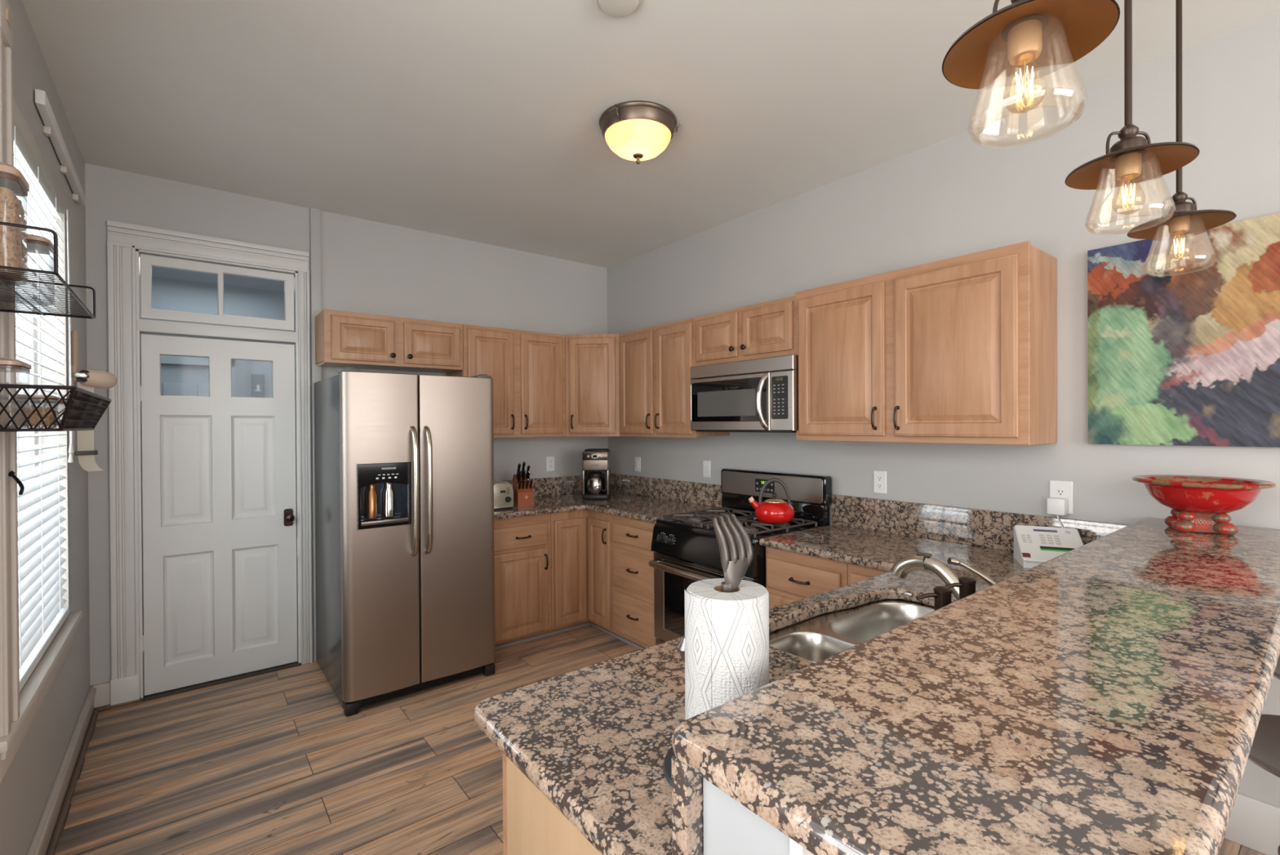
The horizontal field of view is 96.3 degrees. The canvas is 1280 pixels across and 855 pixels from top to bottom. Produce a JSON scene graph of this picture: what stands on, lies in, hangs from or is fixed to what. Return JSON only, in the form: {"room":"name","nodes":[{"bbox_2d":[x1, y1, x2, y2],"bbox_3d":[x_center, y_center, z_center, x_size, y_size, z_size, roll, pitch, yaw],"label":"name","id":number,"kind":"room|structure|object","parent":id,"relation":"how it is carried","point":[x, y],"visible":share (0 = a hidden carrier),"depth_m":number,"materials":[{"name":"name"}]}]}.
{"room":"kitchen","nodes":[
{"label":"kitchen","id":0,"kind":"room"},
{"bbox_2d":[0,0,89,854],"bbox_3d":[-0.722,0.056,0.145,0.150,2.811,7.000,-1,0,-38],"label":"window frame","id":1,"kind":"structure","parent":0,"point":[26,785],"depth_m":2.25,"materials":[{"name":"paint"}]},
{"bbox_2d":[0,0,13,52],"bbox_3d":[-1.716,-1.100,1.538,0.033,0.120,0.140,-1,0,-38],"label":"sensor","id":2,"kind":"object","parent":1,"relation":"attached to","point":[6,11],"visible":0.92,"depth_m":1.54,"materials":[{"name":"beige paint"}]},
{"bbox_2d":[0,28,85,782],"bbox_3d":[-2.196,-0.112,2.039,0.186,2.073,1.620,-1,0,-38],"label":"window","id":3,"kind":"structure","parent":1,"relation":"in","point":[19,709],"depth_m":1.64,"materials":[{"name":"white paint"}]},
{"bbox_2d":[8,470,24,494],"bbox_3d":[-1.672,0.147,1.533,0.086,0.062,0.031,0,0,11],"label":"wall hook","id":4,"kind":"object","parent":3,"relation":"attached to","point":[11,473],"visible":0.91,"depth_m":1.54,"materials":[{"name":"black metal"}]},
{"bbox_2d":[13,98,74,691],"bbox_3d":[-2.103,-0.086,1.992,0.082,1.748,1.050,-1,0,-38],"label":"window blind","id":5,"kind":"object","parent":3,"relation":"attached to","point":[42,612],"visible":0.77,"depth_m":2.03,"materials":[{"name":"grey plastic"}]},
{"bbox_2d":[0,221,111,431],"bbox_3d":[-1.470,-0.188,1.393,0.209,0.392,0.863,-1,0,-38],"label":"wire rack","id":6,"kind":"object","parent":1,"relation":"attached to","point":[83,409],"visible":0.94,"depth_m":1.27,"materials":[{"name":"black metal"}]},
{"bbox_2d":[0,162,29,280],"bbox_3d":[-1.318,-0.415,1.158,0.106,0.225,0.121,-1,0,-38],"label":"canister","id":7,"kind":"object","parent":6,"relation":"in","point":[13,184],"visible":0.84,"depth_m":1.15,"materials":[{"name":"clear glass"}]},
{"bbox_2d":[0,357,31,372],"bbox_3d":[-1.402,-0.073,1.245,0.101,0.150,0.126,-1,0,-38],"label":"canister","id":8,"kind":"object","parent":6,"relation":"in","point":[6,365],"visible":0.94,"depth_m":1.23,"materials":[{"name":"clear glass"}]},
{"bbox_2d":[0,394,59,426],"bbox_3d":[-1.475,-0.039,1.385,0.096,0.080,0.106,-1,0,-38],"label":"canister","id":9,"kind":"object","parent":6,"relation":"in","point":[19,419],"visible":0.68,"depth_m":1.35,"materials":[{"name":"clear glass"}]},
{"bbox_2d":[8,399,67,404],"bbox_3d":[-1.574,-0.036,1.511,0.106,0.075,0.146,-1,0,-38],"label":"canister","id":10,"kind":"object","parent":6,"relation":"in","point":[52,402],"visible":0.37,"depth_m":1.47,"materials":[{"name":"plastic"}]},
{"bbox_2d":[22,233,53,254],"bbox_3d":[-1.472,-0.378,1.362,0.111,0.150,0.116,-1,0,-38],"label":"canister","id":11,"kind":"object","parent":6,"relation":"in","point":[33,243],"visible":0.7,"depth_m":1.36,"materials":[{"name":"clear glass"}]},
{"bbox_2d":[0,221,95,318],"bbox_3d":[-1.389,-0.339,1.281,0.198,0.090,0.586,-1,0,-38],"label":"tray","id":12,"kind":"object","parent":6,"relation":"on","point":[55,273],"depth_m":1.29,"materials":[{"name":"black metal"}]},
{"bbox_2d":[0,383,111,431],"bbox_3d":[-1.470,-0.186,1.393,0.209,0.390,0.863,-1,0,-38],"label":"basket","id":13,"kind":"object","parent":6,"relation":"on","point":[83,409],"depth_m":1.25,"materials":[{"name":"black metal"}]},
{"bbox_2d":[26,684,96,854],"bbox_3d":[-0.646,1.393,0.205,0.024,0.135,7.000,-1,0,-38],"label":"baseboard","id":14,"kind":"structure","parent":1,"relation":"attached to","point":[39,845],"depth_m":2.19,"materials":[{"name":"beige paint"}]},
{"bbox_2d":[45,697,142,854],"bbox_3d":[-0.569,1.448,0.253,0.203,0.024,6.980,-1,0,-38],"label":"trim","id":15,"kind":"structure","parent":1,"relation":"attached to","point":[59,826],"depth_m":2.37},
{"bbox_2d":[71,329,117,471],"bbox_3d":[-2.471,-0.119,2.591,0.097,0.632,0.170,0,0,30],"label":"dispenser","id":16,"kind":"object","parent":1,"relation":"attached to","point":[87,379],"visible":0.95,"depth_m":2.56,"materials":[{"name":"brown wood"}]},
{"bbox_2d":[146,266,286,397],"bbox_3d":[-2.790,0.049,3.940,1.400,2.811,1.280,-1,0,-38],"label":"wall","id":17,"kind":"structure","parent":0,"point":[173,290],"depth_m":4.31,"materials":[{"name":"blue paint"}]},
{"bbox_2d":[160,355,235,396],"bbox_3d":[-3.280,0.461,4.190,0.535,1.990,0.080,-1,0,-38],"label":"door","id":18,"kind":"structure","parent":17,"relation":"in","point":[175,380],"depth_m":4.16,"materials":[{"name":"blue paint"}]},
{"bbox_2d":[251,373,264,397],"bbox_3d":[-2.969,-0.180,4.460,0.082,0.465,0.040,-1,0,-38],"label":"sign","id":19,"kind":"object","parent":17,"relation":"attached to","point":[257,380],"visible":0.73,"depth_m":4.45,"materials":[{"name":"grey"}]},
{"bbox_2d":[84,163,608,685],"bbox_3d":[-1.592,0.042,3.994,3.553,2.811,0.120,-1,0,-38],"label":"wall","id":20,"kind":"structure","parent":0,"point":[370,267],"depth_m":3.74,"materials":[{"name":"paint"}]},
{"bbox_2d":[89,681,140,707],"bbox_3d":[-2.742,1.391,2.997,0.193,0.135,0.020,-1,0,-38],"label":"baseboard","id":21,"kind":"structure","parent":20,"relation":"attached to","point":[102,695],"depth_m":2.96,"materials":[{"name":"beige paint"}]},
{"bbox_2d":[106,220,312,708],"bbox_3d":[-2.434,0.190,3.305,0.919,2.530,0.158,-1,0,-38],"label":"trim","id":22,"kind":"structure","parent":20,"relation":"attached to","point":[126,242],"depth_m":3.05,"materials":[{"name":"white paint"}]},
{"bbox_2d":[139,253,294,331],"bbox_3d":[-2.410,-0.763,3.308,0.715,0.348,0.033,-1,0,-38],"label":"window","id":23,"kind":"structure","parent":20,"relation":"in","point":[147,262],"depth_m":3.28,"materials":[{"name":"white paint"}]},
{"bbox_2d":[140,333,300,695],"bbox_3d":[-2.381,0.468,3.289,0.747,1.950,0.108,-1,0,-38],"label":"door","id":24,"kind":"structure","parent":20,"relation":"in","point":[220,553],"depth_m":3.28,"materials":[{"name":"white paint"}]},
{"bbox_2d":[141,661,301,702],"bbox_3d":[-2.408,1.450,3.331,0.745,0.010,0.150,-1,0,-38],"label":"trim","id":25,"kind":"structure","parent":20,"relation":"attached to","point":[148,697],"depth_m":3.26,"materials":[{"name":"brown"}]},
{"bbox_2d":[310,207,321,661],"bbox_3d":[-2.012,0.046,3.571,0.056,2.811,0.022,-1,0,-38],"label":"trim","id":26,"kind":"structure","parent":20,"relation":"attached to","point":[315,214],"depth_m":3.55,"materials":[{"name":"paint"}]},
{"bbox_2d":[315,309,462,373],"bbox_3d":[-1.590,-0.535,3.682,0.824,0.307,0.368,-1,0,-38],"label":"upper cabinet","id":27,"kind":"object","parent":20,"relation":"attached to","point":[343,339],"visible":1,"depth_m":3.53,"materials":[{"name":"brown wood"}]},
{"bbox_2d":[446,324,565,437],"bbox_3d":[-0.953,-0.312,4.182,0.788,0.765,0.372,-1,0,-38],"label":"upper cabinet","id":28,"kind":"object","parent":20,"relation":"attached to","point":[526,368],"visible":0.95,"depth_m":4.08,"materials":[{"name":"brown wood"}]},
{"bbox_2d":[546,456,554,471],"bbox_3d":[-0.717,0.291,4.601,0.072,0.118,0.008,-1,0,-38],"label":"wall outlet","id":29,"kind":"object","parent":20,"relation":"attached to","point":[549,460],"visible":1,"depth_m":4.60,"materials":[{"name":"white plastic"}]},
{"bbox_2d":[564,333,620,436],"bbox_3d":[-0.331,-0.317,4.523,0.609,0.765,0.608,-1,0,-38],"label":"upper cabinet","id":30,"kind":"object","parent":20,"relation":"attached to","point":[592,361],"visible":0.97,"depth_m":4.28,"materials":[{"name":"brown wood"}]},
{"bbox_2d":[22,0,1279,267],"bbox_3d":[0.652,-1.412,1.133,3.553,0.100,7.150,-1,0,-38],"label":"ceiling","id":31,"kind":"structure","parent":0,"point":[472,120],"depth_m":2.35,"materials":[{"name":"paint"}]},
{"bbox_2d":[596,0,639,17],"bbox_3d":[-0.068,-1.347,1.807,0.136,0.030,0.136,-1,0,-38],"label":"smoke detector","id":32,"kind":"object","parent":31,"relation":"attached to","point":[616,8],"visible":1,"depth_m":1.82,"materials":[{"name":"grey plastic"}]},
{"bbox_2d":[599,100,680,164],"bbox_3d":[-0.015,-1.269,2.566,0.352,0.188,0.364,-1,0,-38],"label":"ceiling light","id":33,"kind":"object","parent":31,"relation":"attached to","point":[637,131],"visible":1,"depth_m":2.46,"materials":[{"name":"glass"}]},
{"bbox_2d":[942,0,1119,97],"bbox_3d":[0.585,-0.908,0.872,0.224,0.904,0.224,-1,0,-38],"label":"pendant light","id":34,"kind":"object","parent":31,"relation":"hanging from","point":[1022,42],"visible":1,"depth_m":0.87,"materials":[{"name":"brown metal"}]},
{"bbox_2d":[1007,19,1042,66],"bbox_3d":[0.586,-0.587,0.874,0.044,0.048,0.044,-1,0,-38],"label":"socket","id":35,"kind":"object","parent":34,"relation":"attached to","point":[1024,37],"depth_m":0.86,"materials":[{"name":"brown"}]},
{"bbox_2d":[1064,0,1199,204],"bbox_3d":[1.067,-0.893,1.254,0.224,0.904,0.224,-1,0,-38],"label":"pendant light","id":36,"kind":"object","parent":31,"relation":"hanging from","point":[1132,159],"visible":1,"depth_m":1.25,"materials":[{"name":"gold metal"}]},
{"bbox_2d":[1115,151,1142,180],"bbox_3d":[1.069,-0.572,1.255,0.044,0.048,0.044,-1,0,-38],"label":"socket","id":37,"kind":"object","parent":36,"relation":"attached to","point":[1128,165],"depth_m":1.24,"materials":[{"name":"brown"}]},
{"bbox_2d":[1127,0,1236,253],"bbox_3d":[1.513,-0.892,1.609,0.224,0.904,0.224,-1,0,-38],"label":"pendant light","id":38,"kind":"object","parent":31,"relation":"hanging from","point":[1182,217],"visible":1,"depth_m":1.60,"materials":[{"name":"gold metal"}]},
{"bbox_2d":[1168,214,1190,234],"bbox_3d":[1.515,-0.572,1.611,0.044,0.048,0.044,-1,0,-38],"label":"socket","id":39,"kind":"object","parent":38,"relation":"attached to","point":[1179,224],"depth_m":1.60,"materials":[{"name":"brown"}]},
{"bbox_2d":[54,625,1266,854],"bbox_3d":[0.204,1.488,1.736,3.553,0.080,8.650,-1,0,-38],"label":"floor","id":40,"kind":"structure","parent":0,"point":[273,762],"depth_m":2.44,"materials":[{"name":"brown wood"}]},
{"bbox_2d":[314,366,495,716],"bbox_3d":[-1.396,0.571,3.403,0.805,1.757,0.911,-1,0,-38],"label":"refrigerator","id":41,"kind":"object","parent":40,"relation":"on","point":[404,463],"visible":1,"depth_m":3.08,"materials":[{"name":"silver metal"}]},
{"bbox_2d":[493,513,551,646],"bbox_3d":[-0.973,1.014,3.989,0.498,0.860,0.652,-1,0,-38],"label":"base cabinet","id":42,"kind":"object","parent":40,"relation":"on","point":[522,544],"visible":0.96,"depth_m":3.78,"materials":[{"name":"brown wood"}]},
{"bbox_2d":[502,751,601,854],"bbox_3d":[0.798,1.015,1.695,2.343,0.860,0.629,-1,0,-38],"label":"base cabinet","id":43,"kind":"object","parent":40,"relation":"on","point":[532,824],"visible":0.02,"depth_m":1.07,"materials":[{"name":"brown wood"}]},
{"bbox_2d":[473,493,1128,854],"bbox_3d":[0.559,0.484,1.954,2.405,0.202,1.337,-1,0,-38],"label":"countertop","id":44,"kind":"structure","parent":43,"relation":"on","point":[595,740],"depth_m":1.22,"materials":[{"name":"brown stone"}]},
{"bbox_2d":[662,513,752,786],"bbox_3d":[0.142,0.349,0.931,0.212,0.417,0.212,-1,0,-38],"label":"paper towel holder","id":45,"kind":"object","parent":44,"relation":"on","point":[735,548],"visible":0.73,"depth_m":0.93,"materials":[{"name":"grey metal"}]},
{"bbox_2d":[684,577,768,719],"bbox_3d":[0.141,0.401,0.931,0.134,0.279,0.132,-1,0,-38],"label":"paper towel roll","id":46,"kind":"object","parent":45,"relation":"on","point":[726,634],"visible":0.53,"depth_m":0.88,"materials":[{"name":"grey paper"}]},
{"bbox_2d":[768,598,934,662],"bbox_3d":[0.668,0.690,1.641,0.790,0.200,0.405,-1,0,-38],"label":"sink","id":47,"kind":"object","parent":44,"relation":"in","point":[816,638],"visible":0.13,"depth_m":1.78,"materials":[{"name":"grey metal"}]},
{"bbox_2d":[891,551,959,599],"bbox_3d":[0.842,0.458,1.604,0.060,0.197,0.282,-1,0,-38],"label":"faucet","id":48,"kind":"object","parent":44,"relation":"on","point":[907,564],"visible":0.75,"depth_m":1.62,"materials":[{"name":"silver metal"}]},
{"bbox_2d":[915,585,951,610],"bbox_3d":[0.671,0.458,1.312,0.085,0.189,0.044,0,0,7],"label":"soap dispenser","id":49,"kind":"object","parent":44,"relation":"on","point":[942,595],"visible":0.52,"depth_m":1.30,"materials":[{"name":"brown metal"}]},
{"bbox_2d":[943,576,976,599],"bbox_3d":[0.773,0.458,1.392,0.085,0.189,0.044,0,0,7],"label":"soap dispenser","id":50,"kind":"object","parent":44,"relation":"on","point":[966,584],"visible":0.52,"depth_m":1.38,"materials":[{"name":"brown metal"}]},
{"bbox_2d":[946,556,996,586],"bbox_3d":[0.965,0.460,1.614,0.175,0.181,0.054,0,0,14],"label":"lever","id":51,"kind":"object","parent":44,"relation":"on","point":[952,561],"visible":0.47,"depth_m":1.62,"materials":[{"name":"silver metal"}]},
{"bbox_2d":[1013,524,1083,568],"bbox_3d":[1.622,0.474,2.268,0.216,0.138,0.202,0,0,24],"label":"console","id":52,"kind":"object","parent":44,"relation":"on","point":[1033,545],"visible":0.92,"depth_m":2.27,"materials":[{"name":"white plastic"}]},
{"bbox_2d":[494,622,644,649],"bbox_3d":[-0.428,1.432,3.587,0.849,0.022,0.859,-1,0,-38],"label":"trim","id":53,"kind":"structure","parent":40,"relation":"on","point":[598,627],"depth_m":3.92,"materials":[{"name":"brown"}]},
{"bbox_2d":[547,509,618,635],"bbox_3d":[-0.348,1.009,4.327,0.898,0.860,0.896,-1,0,-38],"label":"base cabinet","id":54,"kind":"object","parent":40,"relation":"on","point":[582,578],"visible":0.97,"depth_m":3.99,"materials":[{"name":"brown wood"}]},
{"bbox_2d":[493,472,722,523],"bbox_3d":[-0.396,0.488,3.957,1.422,0.185,1.413,-1,0,-38],"label":"countertop","id":55,"kind":"structure","parent":54,"relation":"on","point":[646,499],"depth_m":4.16,"materials":[{"name":"brown stone"}]},
{"bbox_2d":[493,479,513,510],"bbox_3d":[-0.999,0.459,3.936,0.170,0.180,0.295,-1,0,-38],"label":"toaster","id":56,"kind":"object","parent":55,"relation":"on","point":[503,491],"visible":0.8,"depth_m":3.84,"materials":[{"name":"silver metal"}]},
{"bbox_2d":[511,473,533,506],"bbox_3d":[-0.833,0.440,4.070,0.110,0.215,0.161,0,0,-26],"label":"knife block","id":57,"kind":"object","parent":55,"relation":"on","point":[524,497],"visible":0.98,"depth_m":4.01,"materials":[{"name":"brown wood"}]},
{"bbox_2d":[516,462,520,479],"bbox_3d":[-0.852,0.309,4.031,0.021,0.118,0.071,0,0,-26],"label":"kitchen knife","id":58,"kind":"object","parent":57,"relation":"in","point":[519,464],"visible":0.76,"depth_m":4.02,"materials":[{"name":"black plastic"}]},
{"bbox_2d":[517,470,521,484],"bbox_3d":[-0.843,0.347,4.009,0.019,0.099,0.062,0,0,-26],"label":"kitchen knife","id":59,"kind":"object","parent":57,"relation":"in","point":[519,471],"visible":0.88,"depth_m":4.01,"materials":[{"name":"black plastic"}]},
{"bbox_2d":[518,479,521,489],"bbox_3d":[-0.833,0.397,3.979,0.016,0.074,0.050,0,0,-26],"label":"kitchen knife","id":60,"kind":"object","parent":57,"relation":"in","point":[520,480],"visible":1,"depth_m":3.98,"materials":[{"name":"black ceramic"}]},
{"bbox_2d":[520,461,525,478],"bbox_3d":[-0.824,0.301,4.050,0.021,0.122,0.073,0,0,-26],"label":"kitchen knife","id":61,"kind":"object","parent":57,"relation":"on","point":[524,462],"visible":0.78,"depth_m":4.05,"materials":[{"name":"black plastic"}]},
{"bbox_2d":[521,479,524,489],"bbox_3d":[-0.810,0.397,3.991,0.016,0.074,0.050,0,0,-26],"label":"kitchen knife","id":62,"kind":"object","parent":57,"relation":"in","point":[523,481],"visible":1,"depth_m":3.99,"materials":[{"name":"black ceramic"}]},
{"bbox_2d":[521,470,525,483],"bbox_3d":[-0.815,0.347,4.023,0.019,0.099,0.062,0,0,-26],"label":"kitchen knife","id":63,"kind":"object","parent":57,"relation":"in","point":[524,471],"visible":0.73,"depth_m":4.02,"materials":[{"name":"black plastic"}]},
{"bbox_2d":[525,479,528,488],"bbox_3d":[-0.786,0.396,4.003,0.016,0.074,0.050,0,0,-26],"label":"kitchen knife","id":64,"kind":"object","parent":57,"relation":"in","point":[527,480],"visible":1,"depth_m":4.00,"materials":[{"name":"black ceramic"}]},
{"bbox_2d":[525,465,530,478],"bbox_3d":[-0.793,0.316,4.066,0.020,0.099,0.062,0,0,-26],"label":"kitchen knife","id":65,"kind":"object","parent":57,"relation":"in","point":[528,466],"visible":0.78,"depth_m":4.06,"materials":[{"name":"black plastic"}]},
{"bbox_2d":[526,471,530,483],"bbox_3d":[-0.785,0.350,4.041,0.019,0.089,0.058,0,0,-26],"label":"kitchen knife","id":66,"kind":"object","parent":57,"relation":"in","point":[529,472],"visible":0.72,"depth_m":4.04,"materials":[{"name":"black plastic"}]},
{"bbox_2d":[529,478,533,488],"bbox_3d":[-0.761,0.396,4.015,0.016,0.074,0.050,0,0,-26],"label":"kitchen knife","id":67,"kind":"object","parent":57,"relation":"in","point":[531,479],"visible":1,"depth_m":4.02,"materials":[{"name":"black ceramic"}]},
{"bbox_2d":[582,448,611,499],"bbox_3d":[-0.331,0.354,4.402,0.198,0.378,0.213,0,0,4],"label":"coffee maker","id":68,"kind":"object","parent":55,"relation":"on","point":[596,462],"visible":1,"depth_m":4.31,"materials":[{"name":"black plastic"}]},
{"bbox_2d":[612,514,656,648],"bbox_3d":[0.186,1.008,3.849,0.652,0.860,0.512,-1,0,-38],"label":"base cabinet","id":69,"kind":"object","parent":40,"relation":"on","point":[633,618],"visible":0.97,"depth_m":3.67,"materials":[{"name":"brown wood"}]},
{"bbox_2d":[648,468,831,644],"bbox_3d":[0.549,0.857,3.296,0.712,1.165,0.792,-1,0,-38],"label":"gas stove","id":70,"kind":"object","parent":40,"relation":"on","point":[685,544],"visible":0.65,"depth_m":3.28,"materials":[{"name":"black metal"}]},
{"bbox_2d":[656,510,823,544],"bbox_3d":[0.558,0.561,3.308,0.585,0.032,0.780,-1,0,-38],"label":"cooktop","id":71,"kind":"object","parent":70,"relation":"in","point":[701,530],"depth_m":3.21,"materials":[{"name":"black metal"}]},
{"bbox_2d":[748,477,795,523],"bbox_3d":[0.733,0.392,3.121,0.212,0.234,0.212,-1,0,-38],"label":"tea kettle","id":72,"kind":"object","parent":70,"relation":"on","point":[774,510],"visible":1,"depth_m":3.06,"materials":[{"name":"red metal"}]},
{"bbox_2d":[765,546,848,608],"bbox_3d":[0.980,1.009,2.844,0.652,0.860,0.448,-1,0,-38],"label":"base cabinet","id":73,"kind":"object","parent":40,"relation":"on","point":[791,576],"visible":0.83,"depth_m":2.68,"materials":[{"name":"brown wood"}]},
{"bbox_2d":[847,563,888,584],"bbox_3d":[1.225,1.009,2.560,0.618,0.860,0.298,-1,0,-38],"label":"base cabinet","id":74,"kind":"object","parent":40,"relation":"on","point":[856,573],"visible":0.03,"depth_m":2.44,"materials":[{"name":"brown wood"}]},
{"bbox_2d":[1248,714,1279,777],"bbox_3d":[1.461,1.058,1.174,0.380,0.755,0.380,0,0,32],"label":"bar stool","id":75,"kind":"object","parent":40,"relation":"on","point":[1264,752],"visible":0.43,"depth_m":1.25,"materials":[{"name":"brown"}]},
{"bbox_2d":[1273,654,1279,854],"bbox_3d":[1.942,1.054,1.541,0.380,0.755,0.380,0,0,-13],"label":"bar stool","id":76,"kind":"object","parent":40,"relation":"on","point":[1277,672],"visible":0.2,"depth_m":1.62,"materials":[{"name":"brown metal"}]},
{"bbox_2d":[702,777,790,854],"bbox_3d":[1.049,0.915,1.365,2.374,1.062,0.130,-1,0,-38],"label":"wall","id":77,"kind":"structure","parent":0,"point":[730,827],"depth_m":0.64,"materials":[{"name":"grey paint"}]},
{"bbox_2d":[671,754,703,854],"bbox_3d":[0.986,0.467,1.418,2.396,0.167,0.028,-1,0,-38],"label":"granite upstand","id":78,"kind":"object","parent":77,"relation":"attached to","point":[687,790],"visible":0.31,"depth_m":0.67,"materials":[{"name":"brown stone"}]},
{"bbox_2d":[789,837,813,854],"bbox_3d":[1.091,0.915,1.308,2.378,1.062,0.015,-1,0,-38],"label":"trim","id":79,"kind":"structure","parent":77,"relation":"attached to","point":[796,848],"depth_m":0.57,"materials":[{"name":"white paint"}]},
{"bbox_2d":[671,516,1279,854],"bbox_3d":[1.107,0.364,1.255,2.409,0.037,0.443,-1,0,-38],"label":"countertop","id":80,"kind":"structure","parent":77,"relation":"on","point":[1107,695],"depth_m":0.69,"materials":[{"name":"brown stone"}]},
{"bbox_2d":[1132,475,1276,534],"bbox_3d":[1.837,0.254,1.882,0.338,0.169,0.338,0,0,32],"label":"footed bowl","id":81,"kind":"object","parent":80,"relation":"on","point":[1202,504],"visible":1,"depth_m":1.82,"materials":[{"name":"red ceramic"}]},
{"bbox_2d":[606,13,1279,807],"bbox_3d":[1.996,0.031,2.195,0.150,2.811,7.150,-1,0,-38],"label":"wall","id":82,"kind":"structure","parent":0,"point":[999,183],"depth_m":2.51,"materials":[{"name":"paint"}]},
{"bbox_2d":[503,472,722,506],"bbox_3d":[-0.396,0.471,3.957,1.422,0.150,1.413,-1,0,-38],"label":"backsplash","id":83,"kind":"structure","parent":82,"relation":"attached to","point":[707,494],"depth_m":4.49,"materials":[{"name":"brown stone"}]},
{"bbox_2d":[635,456,640,471],"bbox_3d":[-0.021,0.296,4.622,0.009,0.118,0.072,-1,0,-38],"label":"light switch","id":84,"kind":"object","parent":82,"relation":"attached to","point":[637,460],"visible":1,"depth_m":4.61,"materials":[{"name":"white plastic"}]},
{"bbox_2d":[619,317,728,437],"bbox_3d":[0.202,-0.317,4.040,0.372,0.765,0.806,-1,0,-38],"label":"upper cabinet","id":85,"kind":"object","parent":82,"relation":"attached to","point":[655,362],"visible":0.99,"depth_m":3.90,"materials":[{"name":"brown wood"}]},
{"bbox_2d":[702,460,711,477],"bbox_3d":[0.466,0.290,4.006,0.008,0.118,0.072,-1,0,-38],"label":"wall outlet","id":86,"kind":"object","parent":82,"relation":"attached to","point":[706,464],"visible":1,"depth_m":4.00,"materials":[{"name":"white plastic"}]},
{"bbox_2d":[704,464,707,473],"bbox_3d":[0.464,0.290,4.005,0.002,0.066,0.032,-1,0,-38],"label":"socket","id":87,"kind":"object","parent":86,"relation":"attached to","point":[705,465],"depth_m":4.01,"materials":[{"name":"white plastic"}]},
{"bbox_2d":[694,295,795,366],"bbox_3d":[0.694,-0.542,3.416,0.368,0.315,0.778,-1,0,-38],"label":"upper cabinet","id":88,"kind":"object","parent":82,"relation":"attached to","point":[767,329],"visible":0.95,"depth_m":3.27,"materials":[{"name":"brown wood"}]},
{"bbox_2d":[690,354,798,432],"bbox_3d":[0.673,-0.177,3.385,0.441,0.406,0.794,-1,0,-38],"label":"microwave","id":89,"kind":"object","parent":88,"relation":"attached to","point":[758,394],"visible":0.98,"depth_m":3.23,"materials":[{"name":"silver metal"}]},
{"bbox_2d":[873,470,886,493],"bbox_3d":[1.257,0.286,3.004,0.008,0.118,0.072,-1,0,-38],"label":"wall outlet","id":90,"kind":"object","parent":82,"relation":"attached to","point":[879,477],"visible":1,"depth_m":3.00,"materials":[{"name":"white plastic"}]},
{"bbox_2d":[876,475,882,480],"bbox_3d":[1.255,0.267,3.002,0.002,0.029,0.033,-1,0,-38],"label":"socket","id":91,"kind":"object","parent":90,"relation":"attached to","point":[878,477],"depth_m":3.00,"materials":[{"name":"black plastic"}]},
{"bbox_2d":[876,483,882,488],"bbox_3d":[1.255,0.306,3.002,0.002,0.029,0.033,-1,0,-38],"label":"socket","id":92,"kind":"object","parent":90,"relation":"attached to","point":[878,485],"depth_m":3.00,"materials":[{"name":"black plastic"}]},
{"bbox_2d":[795,240,1057,444],"bbox_3d":[1.260,-0.323,2.686,0.387,0.777,1.066,-1,0,-38],"label":"upper cabinet","id":93,"kind":"object","parent":82,"relation":"attached to","point":[962,348],"visible":1,"depth_m":2.44,"materials":[{"name":"brown wood"}]},
{"bbox_2d":[831,493,1128,551],"bbox_3d":[1.494,0.458,2.692,0.021,0.167,1.337,-1,0,-38],"label":"backsplash","id":94,"kind":"structure","parent":82,"relation":"attached to","point":[993,529],"depth_m":2.72,"materials":[{"name":"brown stone"}]},
{"bbox_2d":[1048,480,1073,514],"bbox_3d":[1.748,0.289,2.381,0.008,0.135,0.082,-1,0,-38],"label":"wall outlet","id":95,"kind":"object","parent":82,"relation":"attached to","point":[1061,489],"visible":0.51,"depth_m":2.37,"materials":[{"name":"white plastic"}]},
{"bbox_2d":[1046,497,1068,527],"bbox_3d":[1.726,0.378,2.362,0.053,0.173,0.073,-1,0,-38],"label":"power adapter","id":96,"kind":"object","parent":95,"relation":"attached to","point":[1057,506],"visible":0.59,"depth_m":2.35,"materials":[{"name":"white plastic"}]},
{"bbox_2d":[1056,488,1065,495],"bbox_3d":[1.746,0.269,2.380,0.002,0.029,0.033,-1,0,-38],"label":"socket","id":97,"kind":"object","parent":95,"relation":"attached to","point":[1059,491],"depth_m":2.38,"materials":[{"name":"white plastic"}]},
{"bbox_2d":[1087,213,1279,447],"bbox_3d":[2.260,-0.319,1.703,0.033,0.768,1.500,-1,0,-38],"label":"abstract painting","id":98,"kind":"object","parent":82,"relation":"attached to","point":[1184,348],"visible":1,"depth_m":2.05,"materials":[{"name":"paint"}]},
{"bbox_2d":[1223,793,1279,854],"bbox_3d":[3.047,1.353,0.745,0.016,0.170,3.270,-1,0,-38],"label":"baseboard","id":99,"kind":"structure","parent":82,"relation":"attached to","point":[1253,824],"depth_m":1.95,"materials":[{"name":"white paint"}]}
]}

